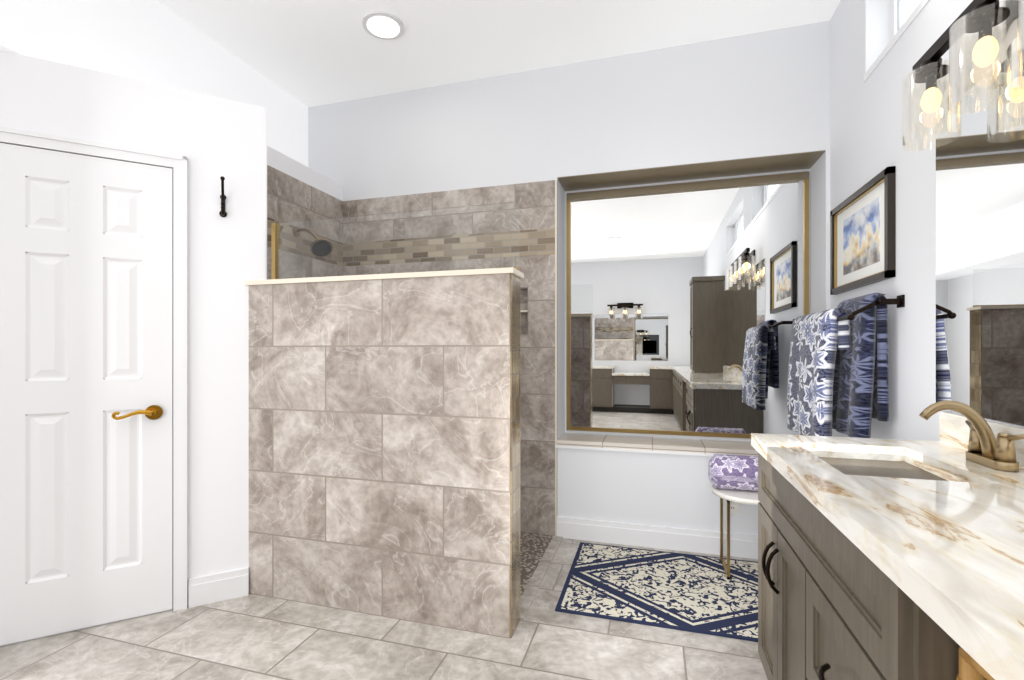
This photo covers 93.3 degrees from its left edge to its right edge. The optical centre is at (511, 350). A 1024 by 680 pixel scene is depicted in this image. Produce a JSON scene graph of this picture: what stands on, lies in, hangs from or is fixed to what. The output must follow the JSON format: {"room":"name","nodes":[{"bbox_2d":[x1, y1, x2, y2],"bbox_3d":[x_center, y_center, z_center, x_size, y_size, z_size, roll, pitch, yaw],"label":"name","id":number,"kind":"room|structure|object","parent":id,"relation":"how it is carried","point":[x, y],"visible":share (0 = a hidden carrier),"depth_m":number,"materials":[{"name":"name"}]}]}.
{"room":"bathroom","nodes":[
{"label":"bathroom","id":0,"kind":"room"},
{"bbox_2d":[0,0,307,166],"bbox_3d":[-2.685,-1.530,0.614,0.500,0.620,6.480,0,0,16],"label":"wall","id":1,"kind":"structure","parent":0,"point":[155,41],"depth_m":2.49,"materials":[{"name":"white paint"}]},
{"bbox_2d":[0,538,767,679],"bbox_3d":[-0.987,1.250,0.276,4.250,0.100,7.080,0,0,16],"label":"floor","id":2,"kind":"structure","parent":0,"point":[253,637],"depth_m":1.95,"materials":[{"name":"tile"}]},
{"bbox_2d":[0,50,341,645],"bbox_3d":[-1.787,-0.010,2.563,1.137,2.420,2.234,0,0,16],"label":"wall","id":3,"kind":"structure","parent":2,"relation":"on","point":[213,139],"depth_m":2.31,"materials":[{"name":"white paint"}]},
{"bbox_2d":[0,126,187,644],"bbox_3d":[-1.834,0.149,2.082,0.529,2.102,0.529,0,0,16],"label":"door","id":4,"kind":"structure","parent":3,"relation":"attached to","point":[93,383],"depth_m":2.09,"materials":[{"name":"white wood"}]},
{"bbox_2d":[219,176,226,216],"bbox_3d":[-1.379,-0.732,2.306,0.070,0.176,0.070,0,0,16],"label":"coat hook","id":5,"kind":"object","parent":3,"relation":"attached to","point":[222,213],"visible":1,"depth_m":2.30,"materials":[{"name":"black metal"}]},
{"bbox_2d":[245,267,523,638],"bbox_3d":[-0.762,0.428,2.309,1.648,1.544,0.174,0,0,16],"label":"pony wall","id":6,"kind":"structure","parent":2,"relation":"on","point":[384,445],"depth_m":2.17,"materials":[{"name":"tile"}]},
{"bbox_2d":[271,201,518,278],"bbox_3d":[-0.588,-0.492,2.259,1.286,0.295,0.022,0,0,16],"label":"glass","id":7,"kind":"object","parent":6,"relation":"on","point":[274,250],"visible":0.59,"depth_m":2.33,"materials":[{"name":"clear glass"}]},
{"bbox_2d":[520,532,562,619],"bbox_3d":[-0.597,1.196,2.855,1.640,0.008,0.990,0,0,16],"label":"shower floor","id":8,"kind":"structure","parent":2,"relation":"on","point":[537,553],"depth_m":2.73,"materials":[{"name":"tile"}]},
{"bbox_2d":[555,542,757,641],"bbox_3d":[0.887,1.195,2.445,1.200,0.010,0.810,0,0,16],"label":"rug","id":9,"kind":"object","parent":2,"relation":"on","point":[700,594],"visible":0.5,"depth_m":2.40,"materials":[{"name":"blue fabric"}]},
{"bbox_2d":[708,454,759,579],"bbox_3d":[1.271,0.878,2.609,0.385,0.622,0.370,0,0,16],"label":"stool","id":10,"kind":"object","parent":9,"relation":"on","point":[733,478],"visible":0.69,"depth_m":2.55,"materials":[{"name":"purple fabric"}]},
{"bbox_2d":[751,444,1006,679],"bbox_3d":[0.412,0.775,-0.864,0.620,0.850,5.330,0,0,16],"label":"bathroom vanity","id":11,"kind":"object","parent":2,"relation":"on","point":[828,609],"depth_m":1.04,"materials":[{"name":"brown"}]},
{"bbox_2d":[751,433,1023,679],"bbox_3d":[0.425,0.328,-0.862,0.597,0.045,5.342,0,0,16],"label":"countertop","id":12,"kind":"structure","parent":11,"relation":"on","point":[958,545],"depth_m":0.84,"materials":[{"name":"white stone"}]},
{"bbox_2d":[811,448,962,479],"bbox_3d":[1.030,0.410,1.357,0.334,0.160,0.464,0,0,16],"label":"sink","id":13,"kind":"object","parent":12,"relation":"in","point":[865,463],"depth_m":1.47,"materials":[{"name":"white ceramic"}]},
{"bbox_2d":[915,400,1023,471],"bbox_3d":[1.209,0.220,1.304,0.184,0.169,0.243,0,0,16],"label":"faucet","id":14,"kind":"object","parent":12,"relation":"on","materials":[{"name":"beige metal"}]},
{"bbox_2d":[956,646,994,679],"bbox_3d":[0.773,0.799,0.403,0.416,0.802,0.522,0,0,16],"label":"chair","id":15,"kind":"object","parent":2,"relation":"on","point":[970,668],"visible":0.35,"depth_m":0.68,"materials":[{"name":"brown wood"}]},
{"bbox_2d":[157,0,840,106],"bbox_3d":[-0.987,-1.890,0.276,4.250,0.100,7.080,0,0,16],"label":"ceiling","id":16,"kind":"structure","parent":0,"point":[309,53],"depth_m":2.79,"materials":[{"name":"white paint"}]},
{"bbox_2d":[362,11,403,39],"bbox_3d":[-0.727,-1.832,2.731,0.230,0.016,0.230,0,0,16],"label":"recessed light","id":17,"kind":"object","parent":16,"relation":"in","point":[383,25],"visible":0.96,"depth_m":2.71,"materials":[{"name":"white plastic"}]},
{"bbox_2d":[308,20,829,535],"bbox_3d":[-0.134,-0.320,3.481,4.100,3.040,0.450,0,0,16],"label":"wall","id":18,"kind":"structure","parent":0,"point":[760,94],"depth_m":3.03,"materials":[{"name":"white paint"}]},
{"bbox_2d":[267,165,556,535],"bbox_3d":[-0.606,0.050,2.915,1.610,2.300,1.100,0,0,16],"label":"tiled wall","id":19,"kind":"structure","parent":18,"relation":"attached to","point":[290,199],"depth_m":3.18,"materials":[{"name":"tile"}]},
{"bbox_2d":[292,227,332,256],"bbox_3d":[-1.258,-0.689,3.023,0.273,0.203,0.125,0,0,16],"label":"shower head","id":20,"kind":"object","parent":19,"relation":"attached to","point":[322,251],"depth_m":3.01},
{"bbox_2d":[557,516,757,558],"bbox_3d":[1.029,1.135,2.898,1.540,0.130,0.020,0,0,16],"label":"baseboard","id":21,"kind":"structure","parent":18,"relation":"attached to","point":[651,536],"depth_m":2.93,"materials":[{"name":"white wood"}]},
{"bbox_2d":[567,171,808,438],"bbox_3d":[1.099,-0.270,3.165,1.493,1.648,0.020,0,0,16],"label":"mirror","id":22,"kind":"object","parent":18,"relation":"attached to","point":[687,304],"visible":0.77,"depth_m":3.15,"materials":[{"name":"silver metal"}]},
{"bbox_2d":[555,150,825,456],"bbox_3d":[1.055,-0.247,3.038,1.530,1.745,0.296,0,0,16],"label":"trim","id":23,"kind":"structure","parent":18,"relation":"attached to","point":[726,168],"depth_m":3.01,"materials":[{"name":"beige"}]},
{"bbox_2d":[726,501,738,514],"bbox_3d":[1.290,0.900,2.828,0.070,0.114,0.008,0,0,16],"label":"electrical outlet plate","id":24,"kind":"object","parent":18,"relation":"attached to","point":[734,507],"visible":0.58,"depth_m":2.82,"materials":[{"name":"white plastic"}]},
{"bbox_2d":[830,0,1023,440],"bbox_3d":[0.982,-0.320,-0.296,0.150,3.040,7.080,0,0,16],"label":"wall","id":25,"kind":"structure","parent":0,"point":[865,131],"depth_m":1.92,"materials":[{"name":"white paint"}]},
{"bbox_2d":[787,293,904,437],"bbox_3d":[1.516,0.089,2.275,0.255,0.652,0.736,0,0,16],"label":"towel","id":26,"kind":"object","parent":25,"relation":"attached to","point":[838,373],"visible":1,"depth_m":2.10,"materials":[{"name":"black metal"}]},
{"bbox_2d":[830,166,895,294],"bbox_3d":[1.637,-0.525,2.284,0.028,0.450,0.660,0,0,16],"label":"picture frame","id":27,"kind":"object","parent":25,"relation":"attached to","point":[862,235],"visible":1,"depth_m":2.22,"materials":[{"name":"black wood"}]},
{"bbox_2d":[864,0,928,81],"bbox_3d":[1.553,-1.475,1.652,0.169,0.610,1.400,0,0,16],"label":"window","id":28,"kind":"structure","parent":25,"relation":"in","point":[888,23],"depth_m":2.22,"materials":[{"name":"white"}]},
{"bbox_2d":[902,0,1023,150],"bbox_3d":[1.220,-0.810,1.132,0.184,0.320,0.925,0,0,16],"label":"sconce","id":29,"kind":"object","parent":25,"relation":"attached to","point":[982,18],"visible":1,"depth_m":1.27,"materials":[{"name":"clear glass"}]},
{"bbox_2d":[936,59,1023,425],"bbox_3d":[1.129,-0.305,0.495,0.005,1.010,2.460,0,0,16],"label":"vanity mirror","id":30,"kind":"object","parent":25,"relation":"attached to","point":[980,265],"visible":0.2,"depth_m":1.44,"materials":[{"name":"silver metal"}]},
{"bbox_2d":[1007,424,1023,463],"bbox_3d":[0.702,0.255,-0.942,0.020,0.100,5.342,0,0,16],"label":"backsplash","id":31,"kind":"structure","parent":25,"relation":"attached to","point":[1008,426],"depth_m":1.29,"materials":[{"name":"white stone"}]}
]}

